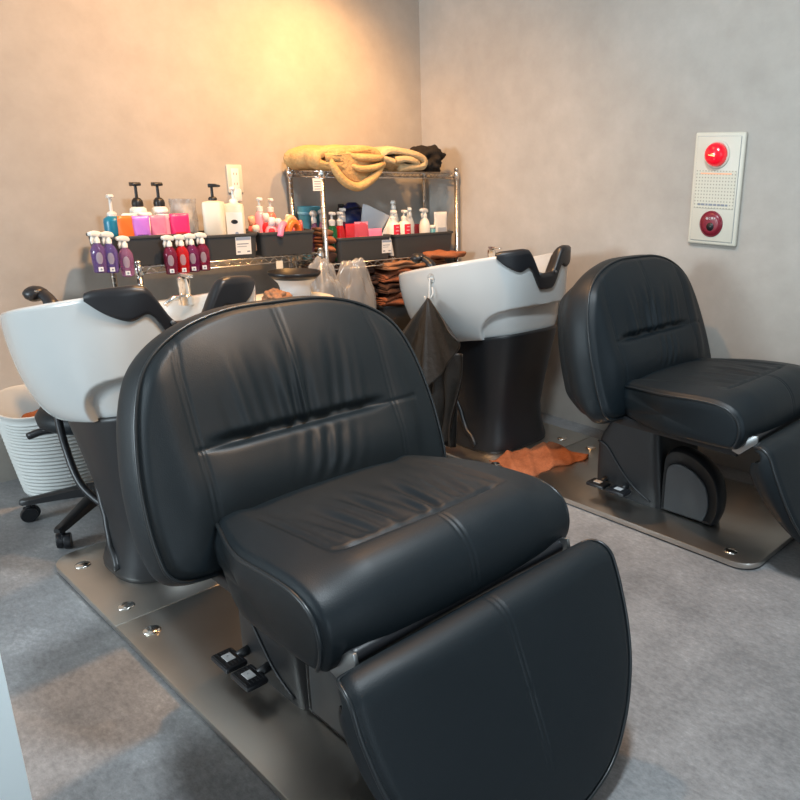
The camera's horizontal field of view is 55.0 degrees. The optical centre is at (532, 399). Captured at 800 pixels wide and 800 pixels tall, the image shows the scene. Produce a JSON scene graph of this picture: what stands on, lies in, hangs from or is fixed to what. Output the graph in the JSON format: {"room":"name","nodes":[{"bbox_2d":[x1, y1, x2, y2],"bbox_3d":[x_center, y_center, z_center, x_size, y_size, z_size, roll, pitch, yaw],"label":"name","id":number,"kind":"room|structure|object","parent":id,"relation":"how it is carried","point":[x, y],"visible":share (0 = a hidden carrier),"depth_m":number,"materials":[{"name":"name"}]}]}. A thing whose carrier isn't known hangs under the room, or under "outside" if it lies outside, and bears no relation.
{"room":"salon","nodes":[
{"label":"salon","id":0,"kind":"room"},
{"bbox_2d":[0,0,422,482],"bbox_3d":[-2.985,-0.728,1.716,0.100,2.750,7.206,16,22,39],"label":"wall","id":1,"kind":"structure","parent":0,"point":[98,97],"depth_m":3.20,"materials":[{"name":"paint"}]},
{"bbox_2d":[226,165,243,192],"bbox_3d":[-1.370,-1.016,3.449,0.011,0.124,0.074,16,22,39],"label":"wall outlet","id":2,"kind":"object","parent":1,"relation":"attached to","point":[234,172],"visible":0.9,"depth_m":3.44,"materials":[{"name":"beige plastic"}]},
{"bbox_2d":[231,168,239,188],"bbox_3d":[-1.366,-1.016,3.446,0.002,0.092,0.036,16,22,39],"label":"socket","id":3,"kind":"object","parent":2,"relation":"attached to","point":[235,172],"depth_m":3.45,"materials":[{"name":"beige plastic"}]},
{"bbox_2d":[0,410,799,799],"bbox_3d":[-0.214,1.348,-0.040,8.100,0.060,7.500,16,22,39],"label":"floor","id":4,"kind":"structure","parent":0,"point":[714,711],"depth_m":1.90,"materials":[{"name":"plastic"}]},
{"bbox_2d":[0,655,31,799],"bbox_3d":[-1.078,0.607,1.143,0.434,0.620,0.433,16,22,39],"label":"base cabinet","id":5,"kind":"object","parent":4,"relation":"on","point":[14,784],"visible":1,"depth_m":1.13,"materials":[{"name":"white laminate"}]},
{"bbox_2d":[0,384,93,496],"bbox_3d":[-1.839,0.150,2.946,0.419,0.394,0.450,16,22,39],"label":"basket","id":6,"kind":"object","parent":4,"relation":"on","point":[39,463],"visible":0.41,"depth_m":2.81,"materials":[{"name":"grey"}]},
{"bbox_2d":[19,407,96,548],"bbox_3d":[-1.538,0.204,2.720,0.558,0.438,0.541,16,22,39],"label":"stool","id":7,"kind":"object","parent":4,"relation":"on","point":[45,421],"visible":0.35,"depth_m":2.58,"materials":[{"name":"black plastic"}]},
{"bbox_2d":[56,541,375,799],"bbox_3d":[-0.710,0.627,2.098,1.670,0.033,0.632,16,22,39],"label":"base plate","id":8,"kind":"object","parent":4,"relation":"on","point":[176,630],"visible":0.44,"depth_m":1.85,"materials":[{"name":"metal"}]},
{"bbox_2d":[0,272,255,583],"bbox_3d":[-1.252,0.028,2.426,0.821,0.909,0.684,16,22,39],"label":"basin","id":9,"kind":"object","parent":8,"relation":"on","point":[73,357],"visible":0.59,"depth_m":2.04,"materials":[{"name":"grey ceramic"}]},
{"bbox_2d":[22,286,58,303],"bbox_3d":[-1.491,-0.296,2.298,0.134,0.103,0.072,7,18,17],"label":"shower","id":10,"kind":"object","parent":9,"relation":"on","point":[31,293],"visible":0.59,"depth_m":2.27,"materials":[{"name":"black plastic"}]},
{"bbox_2d":[163,272,193,306],"bbox_3d":[-1.212,-0.375,2.569,0.086,0.110,0.106,16,22,39],"label":"mixer tap","id":11,"kind":"object","parent":9,"relation":"on","point":[185,298],"depth_m":2.58,"materials":[{"name":"silver metal"}]},
{"bbox_2d":[116,296,631,799],"bbox_3d":[-0.316,0.284,1.659,1.067,0.912,0.818,16,22,39],"label":"chair","id":12,"kind":"object","parent":8,"relation":"on","point":[438,613],"visible":1,"depth_m":1.55,"materials":[{"name":"black leather"}]},
{"bbox_2d":[110,247,323,286],"bbox_3d":[-1.377,-0.240,3.428,0.300,0.874,0.850,16,22,39],"label":"wire rack","id":13,"kind":"object","parent":4,"relation":"on","point":[139,273],"visible":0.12,"depth_m":3.24,"materials":[{"name":"silver metal"}]},
{"bbox_2d":[86,232,194,267],"bbox_3d":[-1.570,-0.615,3.028,0.236,0.117,0.344,16,22,39],"label":"storage bin","id":14,"kind":"object","parent":13,"relation":"on","point":[148,249],"visible":0.2,"depth_m":2.94,"materials":[{"name":"grey plastic"}]},
{"bbox_2d":[87,231,107,272],"bbox_3d":[-1.608,-0.548,2.773,0.053,0.152,0.048,-10,21,-33],"label":"spray bottle","id":15,"kind":"object","parent":14,"relation":"hanging from","point":[97,251],"visible":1,"depth_m":2.76,"materials":[{"name":"purple plastic"}]},
{"bbox_2d":[100,231,118,272],"bbox_3d":[-1.581,-0.552,2.803,0.053,0.152,0.048,-9,20,-30],"label":"spray bottle","id":16,"kind":"object","parent":14,"relation":"hanging from","point":[111,251],"visible":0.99,"depth_m":2.79,"materials":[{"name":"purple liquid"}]},
{"bbox_2d":[103,194,117,236],"bbox_3d":[-1.667,-0.683,2.985,0.068,0.260,0.068,16,22,39],"label":"pump bottle","id":17,"kind":"object","parent":14,"relation":"in","point":[110,221],"visible":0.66,"depth_m":2.95,"materials":[{"name":"teal plastic"}]},
{"bbox_2d":[115,235,134,276],"bbox_3d":[-1.546,-0.546,2.847,0.053,0.152,0.048,-8,19,-27],"label":"spray bottle","id":18,"kind":"object","parent":14,"relation":"hanging from","point":[125,256],"visible":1,"depth_m":2.83,"materials":[{"name":"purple plastic"}]},
{"bbox_2d":[117,216,134,235],"bbox_3d":[-1.576,-0.620,2.913,0.041,0.186,0.062,13,21,33],"label":"pouch","id":19,"kind":"object","parent":14,"relation":"in","point":[125,226],"visible":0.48,"depth_m":2.88,"materials":[{"name":"orange plastic"}]},
{"bbox_2d":[129,182,146,215],"bbox_3d":[-1.608,-0.732,3.070,0.064,0.305,0.064,16,22,39],"label":"pump bottle","id":20,"kind":"object","parent":14,"relation":"in","point":[137,203],"visible":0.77,"depth_m":3.03,"materials":[{"name":"white plastic"}]},
{"bbox_2d":[131,216,150,235],"bbox_3d":[-1.535,-0.630,2.951,0.066,0.184,0.042,-13,22,-39],"label":"pouch","id":21,"kind":"object","parent":14,"relation":"in","point":[141,225],"visible":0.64,"depth_m":2.92,"materials":[{"name":"purple plastic"}]},
{"bbox_2d":[150,215,166,234],"bbox_3d":[-1.495,-0.644,3.001,0.041,0.184,0.064,14,21,35],"label":"pouch","id":22,"kind":"object","parent":14,"relation":"in","point":[157,222],"visible":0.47,"depth_m":2.97,"materials":[{"name":"pink plastic"}]},
{"bbox_2d":[151,182,168,214],"bbox_3d":[-1.546,-0.747,3.123,0.064,0.305,0.064,16,22,39],"label":"pump bottle","id":23,"kind":"object","parent":14,"relation":"in","point":[158,202],"visible":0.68,"depth_m":3.08,"materials":[{"name":"white plastic"}]},
{"bbox_2d":[160,235,178,274],"bbox_3d":[-1.436,-0.575,2.969,0.053,0.152,0.048,-7,19,-25],"label":"spray bottle","id":24,"kind":"object","parent":14,"relation":"hanging from","point":[170,257],"visible":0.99,"depth_m":2.96,"materials":[{"name":"pink plastic"}]},
{"bbox_2d":[169,213,190,233],"bbox_3d":[-1.436,-0.664,3.061,0.078,0.188,0.043,-12,22,-38],"label":"pouch","id":25,"kind":"object","parent":14,"relation":"in","point":[179,223],"visible":0.47,"depth_m":3.03,"materials":[{"name":"pink plastic"}]},
{"bbox_2d":[173,234,189,272],"bbox_3d":[-1.405,-0.585,3.002,0.053,0.152,0.048,-8,19,-27],"label":"spray bottle","id":26,"kind":"object","parent":14,"relation":"hanging from","point":[182,252],"visible":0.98,"depth_m":2.99,"materials":[{"name":"red plastic"}]},
{"bbox_2d":[184,233,199,271],"bbox_3d":[-1.377,-0.596,3.031,0.053,0.152,0.048,-7,19,-25],"label":"spray bottle","id":27,"kind":"object","parent":14,"relation":"hanging from","point":[194,257],"visible":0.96,"depth_m":3.02,"materials":[{"name":"purple plastic"}]},
{"bbox_2d":[194,232,210,270],"bbox_3d":[-1.348,-0.607,3.062,0.053,0.152,0.048,-7,19,-25],"label":"spray bottle","id":28,"kind":"object","parent":14,"relation":"hanging from","point":[204,253],"visible":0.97,"depth_m":3.05,"materials":[{"name":"pink plastic"}]},
{"bbox_2d":[119,252,317,274],"bbox_3d":[-1.368,-0.618,3.311,0.274,0.032,0.817,16,22,39],"label":"shelf","id":29,"kind":"object","parent":13,"relation":"attached to","point":[279,264],"depth_m":3.27,"materials":[{"name":"silver metal"}]},
{"bbox_2d":[194,230,256,260],"bbox_3d":[-1.358,-0.675,3.260,0.236,0.105,0.239,16,22,39],"label":"storage bin","id":30,"kind":"object","parent":13,"relation":"on","point":[227,246],"visible":0.51,"depth_m":3.19,"materials":[{"name":"grey plastic"}]},
{"bbox_2d":[168,198,198,244],"bbox_3d":[-1.469,-0.750,3.166,0.092,0.190,0.112,16,22,39],"label":"plastic container","id":31,"kind":"object","parent":30,"relation":"in","point":[177,205],"visible":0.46,"depth_m":3.13,"materials":[{"name":"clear plastic"}]},
{"bbox_2d":[201,184,226,234],"bbox_3d":[-1.361,-0.768,3.209,0.083,0.302,0.087,-2,17,-10],"label":"pump bottle","id":32,"kind":"object","parent":30,"relation":"in","point":[213,211],"visible":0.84,"depth_m":3.17,"materials":[{"name":"beige plastic"}]},
{"bbox_2d":[224,187,245,233],"bbox_3d":[-1.296,-0.778,3.266,0.079,0.290,0.074,-4,18,-16],"label":"pump bottle","id":33,"kind":"object","parent":30,"relation":"in","point":[234,211],"visible":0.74,"depth_m":3.23,"materials":[{"name":"beige plastic"}]},
{"bbox_2d":[246,228,313,255],"bbox_3d":[-1.182,-0.730,3.451,0.236,0.105,0.278,16,22,39],"label":"storage bin","id":34,"kind":"object","parent":13,"relation":"on","point":[292,242],"visible":0.56,"depth_m":3.37,"materials":[{"name":"grey plastic"}]},
{"bbox_2d":[255,197,262,232],"bbox_3d":[-1.234,-0.802,3.403,0.052,0.223,0.051,16,22,39],"label":"bottle","id":35,"kind":"object","parent":34,"relation":"in","point":[258,216],"visible":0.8,"depth_m":3.38,"materials":[{"name":"pink plastic"}]},
{"bbox_2d":[285,219,301,230],"bbox_3d":[-1.094,-0.782,3.427,0.035,0.088,0.108,8,18,21],"label":"tube","id":36,"kind":"object","parent":34,"relation":"in","point":[291,223],"visible":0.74,"depth_m":3.40,"materials":[{"name":"orange plastic"}]},
{"bbox_2d":[308,257,344,297],"bbox_3d":[-0.975,-0.423,3.492,0.139,0.484,0.217,9,19,24],"label":"plastic bag","id":37,"kind":"object","parent":13,"relation":"hanging from","point":[327,282],"visible":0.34,"depth_m":3.42,"materials":[{"name":"grey"}]},
{"bbox_2d":[256,292,333,300],"bbox_3d":[-1.057,-0.115,3.344,0.394,0.699,0.394,16,22,39],"label":"container","id":38,"kind":"object","parent":4,"relation":"on","point":[258,296],"visible":0.06,"depth_m":3.30,"materials":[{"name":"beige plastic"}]},
{"bbox_2d":[262,288,292,299],"bbox_3d":[-1.046,-0.421,3.067,0.139,0.069,0.109,16,22,39],"label":"towel","id":39,"kind":"object","parent":38,"relation":"on","point":[273,293],"visible":0.47,"depth_m":3.04,"materials":[{"name":"orange fabric"}]},
{"bbox_2d":[267,268,320,296],"bbox_3d":[-1.024,-0.503,3.229,0.220,0.103,0.220,9,19,23],"label":"mixing bowl","id":40,"kind":"object","parent":38,"relation":"on","point":[296,281],"visible":0.94,"depth_m":3.18,"materials":[{"name":"plastic"}]},
{"bbox_2d":[286,165,459,269],"bbox_3d":[-0.815,-0.590,3.978,0.300,1.242,0.909,16,22,39],"label":"wire rack","id":41,"kind":"object","parent":4,"relation":"on","point":[318,181],"visible":0.25,"depth_m":3.71,"materials":[{"name":"silver metal"}]},
{"bbox_2d":[297,206,319,258],"bbox_3d":[-1.099,-0.825,3.707,0.112,0.253,0.112,16,22,39],"label":"cup","id":42,"kind":"object","parent":41,"relation":"on","point":[303,212],"visible":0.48,"depth_m":3.64,"materials":[{"name":"teal plastic"}]},
{"bbox_2d":[310,210,318,255],"bbox_3d":[-1.059,-0.796,3.635,0.040,0.237,0.056,9,19,23],"label":"spray bottle","id":43,"kind":"object","parent":41,"relation":"on","point":[313,214],"visible":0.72,"depth_m":3.61,"materials":[{"name":"purple plastic"}]},
{"bbox_2d":[313,251,336,262],"bbox_3d":[-0.998,-0.690,3.604,0.123,0.057,0.050,15,22,37],"label":"folded towel","id":44,"kind":"object","parent":41,"relation":"on","point":[332,255],"visible":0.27,"depth_m":3.58,"materials":[{"name":"brown fabric"}]},
{"bbox_2d":[314,243,335,251],"bbox_3d":[-0.996,-0.729,3.591,0.121,0.037,0.050,17,23,41],"label":"folded towel","id":45,"kind":"object","parent":44,"relation":"on","point":[331,248],"visible":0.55,"depth_m":3.57,"materials":[{"name":"brown fabric"}]},
{"bbox_2d":[313,236,335,243],"bbox_3d":[-0.996,-0.766,3.580,0.122,0.037,0.050,15,22,37],"label":"folded towel","id":46,"kind":"object","parent":45,"relation":"on","point":[319,239],"visible":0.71,"depth_m":3.56,"materials":[{"name":"brown fabric"}]},
{"bbox_2d":[283,144,385,191],"bbox_3d":[-0.929,-1.114,3.602,0.309,0.211,0.429,16,22,39],"label":"folded blanket","id":47,"kind":"object","parent":41,"relation":"on","point":[352,166],"visible":0.99,"depth_m":3.50,"materials":[{"name":"beige fabric"}]},
{"bbox_2d":[337,257,376,308],"bbox_3d":[-0.862,-0.455,3.637,0.121,0.464,0.236,16,22,39],"label":"plastic bag","id":48,"kind":"object","parent":41,"relation":"hanging from","point":[354,277],"visible":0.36,"depth_m":3.57,"materials":[{"name":"grey"}]},
{"bbox_2d":[335,234,391,261],"bbox_3d":[-0.907,-0.769,3.764,0.236,0.117,0.327,16,22,39],"label":"storage bin","id":49,"kind":"object","parent":41,"relation":"on","point":[368,247],"visible":0.62,"depth_m":3.69,"materials":[{"name":"grey plastic"}]},
{"bbox_2d":[328,212,337,260],"bbox_3d":[-0.960,-0.784,3.600,0.046,0.230,0.045,16,22,39],"label":"bottle","id":50,"kind":"object","parent":49,"relation":"in","point":[332,226],"visible":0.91,"depth_m":3.57,"materials":[{"name":"green plastic"}]},
{"bbox_2d":[336,211,344,237],"bbox_3d":[-0.931,-0.793,3.631,0.046,0.230,0.045,16,22,39],"label":"bottle","id":51,"kind":"object","parent":49,"relation":"in","point":[340,229],"visible":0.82,"depth_m":3.60,"materials":[{"name":"red plastic"}]},
{"bbox_2d":[345,224,354,237],"bbox_3d":[-0.891,-0.773,3.669,0.041,0.174,0.063,16,23,40],"label":"pouch","id":52,"kind":"object","parent":49,"relation":"in","point":[349,228],"visible":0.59,"depth_m":3.64,"materials":[{"name":"red plastic"}]},
{"bbox_2d":[344,202,361,223],"bbox_3d":[-0.912,-0.869,3.819,0.098,0.265,0.170,16,22,39],"label":"bag","id":53,"kind":"object","parent":49,"relation":"in","point":[353,212],"visible":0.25,"depth_m":3.76,"materials":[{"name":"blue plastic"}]},
{"bbox_2d":[354,221,368,236],"bbox_3d":[-0.849,-0.788,3.705,0.042,0.182,0.086,17,23,40],"label":"pouch","id":54,"kind":"object","parent":49,"relation":"in","point":[361,228],"visible":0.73,"depth_m":3.68,"materials":[{"name":"red plastic"}]},
{"bbox_2d":[361,204,390,234],"bbox_3d":[-0.796,-0.864,3.801,0.022,0.252,0.184,16,22,39],"label":"stack","id":55,"kind":"object","parent":49,"relation":"in","point":[375,218],"visible":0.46,"depth_m":3.78,"materials":[{"name":"white paper"}]},
{"bbox_2d":[291,170,454,178],"bbox_3d":[-0.790,-1.148,3.820,0.274,0.032,0.837,16,22,39],"label":"shelf","id":56,"kind":"object","parent":41,"relation":"attached to","point":[321,173],"depth_m":3.78,"materials":[{"name":"silver metal"}]},
{"bbox_2d":[298,257,454,269],"bbox_3d":[-0.799,-0.743,3.946,0.274,0.032,0.837,16,22,39],"label":"shelf","id":57,"kind":"object","parent":41,"relation":"attached to","point":[390,258],"depth_m":3.75,"materials":[{"name":"silver metal"}]},
{"bbox_2d":[377,305,410,330],"bbox_3d":[-0.730,-0.472,4.074,0.236,0.144,0.362,16,22,39],"label":"storage bin","id":58,"kind":"object","parent":41,"relation":"on","point":[399,312],"visible":0.16,"depth_m":3.93,"materials":[{"name":"grey plastic"}]},
{"bbox_2d":[374,146,427,171],"bbox_3d":[-0.733,-1.225,3.821,0.279,0.125,0.301,16,22,39],"label":"folded blanket","id":59,"kind":"object","parent":41,"relation":"on","point":[396,159],"visible":0.6,"depth_m":3.75,"materials":[{"name":"beige fabric"}]},
{"bbox_2d":[382,230,452,256],"bbox_3d":[-0.653,-0.848,4.039,0.236,0.117,0.412,16,22,39],"label":"storage bin","id":60,"kind":"object","parent":41,"relation":"on","point":[404,245],"visible":0.49,"depth_m":3.94,"materials":[{"name":"grey plastic"}]},
{"bbox_2d":[387,210,399,255],"bbox_3d":[-0.717,-0.859,3.863,0.068,0.228,0.070,16,22,39],"label":"spray bottle","id":61,"kind":"object","parent":60,"relation":"in","point":[393,227],"visible":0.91,"depth_m":3.83,"materials":[{"name":"white plastic"}]},
{"bbox_2d":[399,210,410,233],"bbox_3d":[-0.670,-0.873,3.913,0.068,0.228,0.070,16,22,39],"label":"pump bottle","id":62,"kind":"object","parent":60,"relation":"in","point":[405,226],"visible":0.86,"depth_m":3.88,"materials":[{"name":"white plastic"}]},
{"bbox_2d":[407,207,413,233],"bbox_3d":[-0.657,-0.905,3.997,0.053,0.240,0.062,7,18,17],"label":"spray bottle","id":63,"kind":"object","parent":60,"relation":"in","point":[409,214],"visible":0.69,"depth_m":3.97,"materials":[{"name":"white plastic"}]},
{"bbox_2d":[419,208,430,232],"bbox_3d":[-0.581,-0.909,4.024,0.064,0.235,0.058,-9,20,-30],"label":"spray bottle","id":64,"kind":"object","parent":60,"relation":"in","point":[424,226],"visible":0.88,"depth_m":3.99,"materials":[{"name":"white plastic"}]},
{"bbox_2d":[434,212,446,231],"bbox_3d":[-0.510,-0.920,4.102,0.042,0.213,0.093,16,23,40],"label":"pouch","id":65,"kind":"object","parent":60,"relation":"in","point":[440,218],"visible":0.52,"depth_m":4.07,"materials":[{"name":"white plastic"}]},
{"bbox_2d":[410,144,445,171],"bbox_3d":[-0.579,-1.280,3.970,0.251,0.138,0.216,16,22,39],"label":"crumpled cloth","id":66,"kind":"object","parent":41,"relation":"on","point":[434,155],"visible":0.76,"depth_m":3.90,"materials":[{"name":"black fabric"}]},
{"bbox_3d":[-0.975,-0.373,3.861,0.249,0.073,0.285,15,22,37],"label":"folded towel","id":67,"kind":"object","parent":41,"relation":"on","visible":0},
{"bbox_3d":[-0.982,-0.435,3.851,0.249,0.071,0.285,17,23,41],"label":"folded towel","id":68,"kind":"object","parent":67,"relation":"on","visible":0},
{"bbox_3d":[-0.972,-0.492,3.825,0.249,0.069,0.285,15,22,37],"label":"folded towel","id":69,"kind":"object","parent":68,"relation":"on","visible":0},
{"bbox_3d":[-0.980,-0.555,3.814,0.249,0.070,0.285,17,23,41],"label":"folded towel","id":70,"kind":"object","parent":69,"relation":"on","visible":0},
{"bbox_2d":[370,274,378,284],"bbox_3d":[-0.969,-0.613,3.788,0.249,0.070,0.285,15,22,37],"label":"folded towel","id":71,"kind":"object","parent":70,"relation":"on","point":[373,277],"visible":0.03,"depth_m":3.81,"materials":[{"name":"brown fabric"}]},
{"bbox_2d":[302,261,376,274],"bbox_3d":[-0.977,-0.676,3.776,0.249,0.070,0.285,17,23,41],"label":"folded towel","id":72,"kind":"object","parent":71,"relation":"on","point":[370,269],"visible":0.16,"depth_m":3.78,"materials":[{"name":"brown fabric"}]},
{"bbox_2d":[445,422,793,568],"bbox_3d":[0.294,0.312,3.186,1.670,0.033,0.632,16,22,39],"label":"base plate","id":73,"kind":"object","parent":4,"relation":"on","point":[746,535],"visible":0.52,"depth_m":2.81,"materials":[{"name":"silver metal"}]},
{"bbox_2d":[399,245,570,453],"bbox_3d":[-0.247,-0.286,3.513,0.821,0.909,0.684,16,22,39],"label":"basin","id":74,"kind":"object","parent":73,"relation":"on","point":[502,307],"visible":0.88,"depth_m":3.23,"materials":[{"name":"grey ceramic"}]},
{"bbox_2d":[411,253,435,268],"bbox_3d":[-0.486,-0.610,3.385,0.134,0.103,0.072,7,18,17],"label":"shower","id":75,"kind":"object","parent":74,"relation":"on","point":[417,258],"visible":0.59,"depth_m":3.36,"materials":[{"name":"silver metal"}]},
{"bbox_2d":[424,273,434,299],"bbox_3d":[-0.438,-0.473,3.139,0.051,0.117,0.048,16,22,39],"label":"hook","id":76,"kind":"object","parent":74,"relation":"attached to","point":[431,278],"visible":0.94,"depth_m":3.13,"materials":[{"name":"white plastic"}]},
{"bbox_2d":[402,298,462,447],"bbox_3d":[-0.451,-0.101,3.181,0.445,0.662,0.136,16,22,39],"label":"towel","id":77,"kind":"object","parent":76,"relation":"hanging from","point":[435,346],"visible":0.68,"depth_m":3.11,"materials":[{"name":"black fabric"}]},
{"bbox_2d":[488,246,501,256],"bbox_3d":[-0.208,-0.689,3.656,0.086,0.110,0.106,16,22,39],"label":"mixer tap","id":78,"kind":"object","parent":74,"relation":"on","point":[491,251],"depth_m":3.66,"materials":[{"name":"silver metal"}]},
{"bbox_2d":[489,441,588,476],"bbox_3d":[0.026,0.244,3.297,0.396,0.033,0.285,-14,23,-40],"label":"towel","id":79,"kind":"object","parent":73,"relation":"on","point":[542,457],"visible":0.97,"depth_m":3.27,"materials":[{"name":"orange fabric"}]},
{"bbox_2d":[557,254,799,543],"bbox_3d":[0.689,-0.030,2.747,1.067,0.912,0.818,16,22,39],"label":"chair","id":80,"kind":"object","parent":73,"relation":"on","point":[634,350],"visible":1,"depth_m":2.68,"materials":[{"name":"black leather"}]},
{"bbox_2d":[419,0,799,472],"bbox_3d":[2.258,-0.650,1.840,7.616,2.750,0.100,16,22,39],"label":"wall","id":81,"kind":"structure","parent":0,"point":[576,124],"depth_m":3.33,"materials":[{"name":"paint"}]},
{"bbox_2d":[688,132,746,246],"bbox_3d":[0.736,-0.859,3.066,0.224,0.446,0.072,16,22,39],"label":"panel","id":82,"kind":"object","parent":81,"relation":"attached to","point":[719,160],"visible":1,"depth_m":3.07,"materials":[{"name":"beige plastic"}]},
{"bbox_2d":[698,203,726,206],"bbox_3d":[0.739,-0.805,3.095,0.136,0.008,0.001,16,22,39],"label":"print","id":83,"kind":"object","parent":82,"relation":"on","point":[699,204],"depth_m":3.09,"materials":[{"name":"grey"}]},
{"bbox_2d":[694,170,736,209],"bbox_3d":[0.745,-0.862,3.075,0.180,0.150,0.002,16,22,39],"label":"speaker grille","id":84,"kind":"object","parent":82,"relation":"attached to","point":[713,189],"depth_m":3.07,"materials":[{"name":"white plastic"}]},
{"bbox_2d":[704,142,726,165],"bbox_3d":[0.729,-0.988,3.019,0.092,0.092,0.048,16,22,39],"label":"lamp","id":85,"kind":"object","parent":82,"relation":"attached to","point":[715,153],"depth_m":3.01,"materials":[{"name":"red plastic"}]},
{"bbox_3d":[-0.733,-0.489,4.071,0.222,0.155,0.250,14,22,36],"label":"folded towel","id":86,"kind":"object","parent":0,"visible":0},
{"bbox_2d":[376,292,403,306],"bbox_3d":[-0.731,-0.575,4.045,0.300,0.073,0.350,17,23,42],"label":"folded towel","id":87,"kind":"object","parent":86,"relation":"on","point":[383,300],"visible":0.27,"depth_m":3.87,"materials":[{"name":"orange fabric"}]},
{"bbox_2d":[373,282,400,294],"bbox_3d":[-0.730,-0.634,4.027,0.295,0.064,0.370,14,22,36],"label":"folded towel","id":88,"kind":"object","parent":87,"relation":"on","point":[389,287],"visible":0.27,"depth_m":3.84,"materials":[{"name":"brown fabric"}]},
{"bbox_2d":[369,266,426,282],"bbox_3d":[-0.709,-0.698,4.030,0.299,0.073,0.390,17,23,42],"label":"folded towel","id":89,"kind":"object","parent":88,"relation":"on","point":[383,276],"visible":0.33,"depth_m":3.85,"materials":[{"name":"brown fabric"}]},
{"bbox_2d":[374,256,446,270],"bbox_3d":[-0.708,-0.748,4.015,0.290,0.051,0.410,14,22,36],"label":"folded towel","id":90,"kind":"object","parent":89,"relation":"on","point":[404,263],"visible":0.47,"depth_m":3.87,"materials":[{"name":"brown fabric"}]},
{"bbox_2d":[423,249,465,258],"bbox_3d":[-0.522,-0.801,4.069,0.220,0.043,0.257,-13,22,-38],"label":"folded towel","id":91,"kind":"object","parent":90,"relation":"on","point":[437,254],"visible":0.69,"depth_m":3.98,"materials":[{"name":"brown fabric"}]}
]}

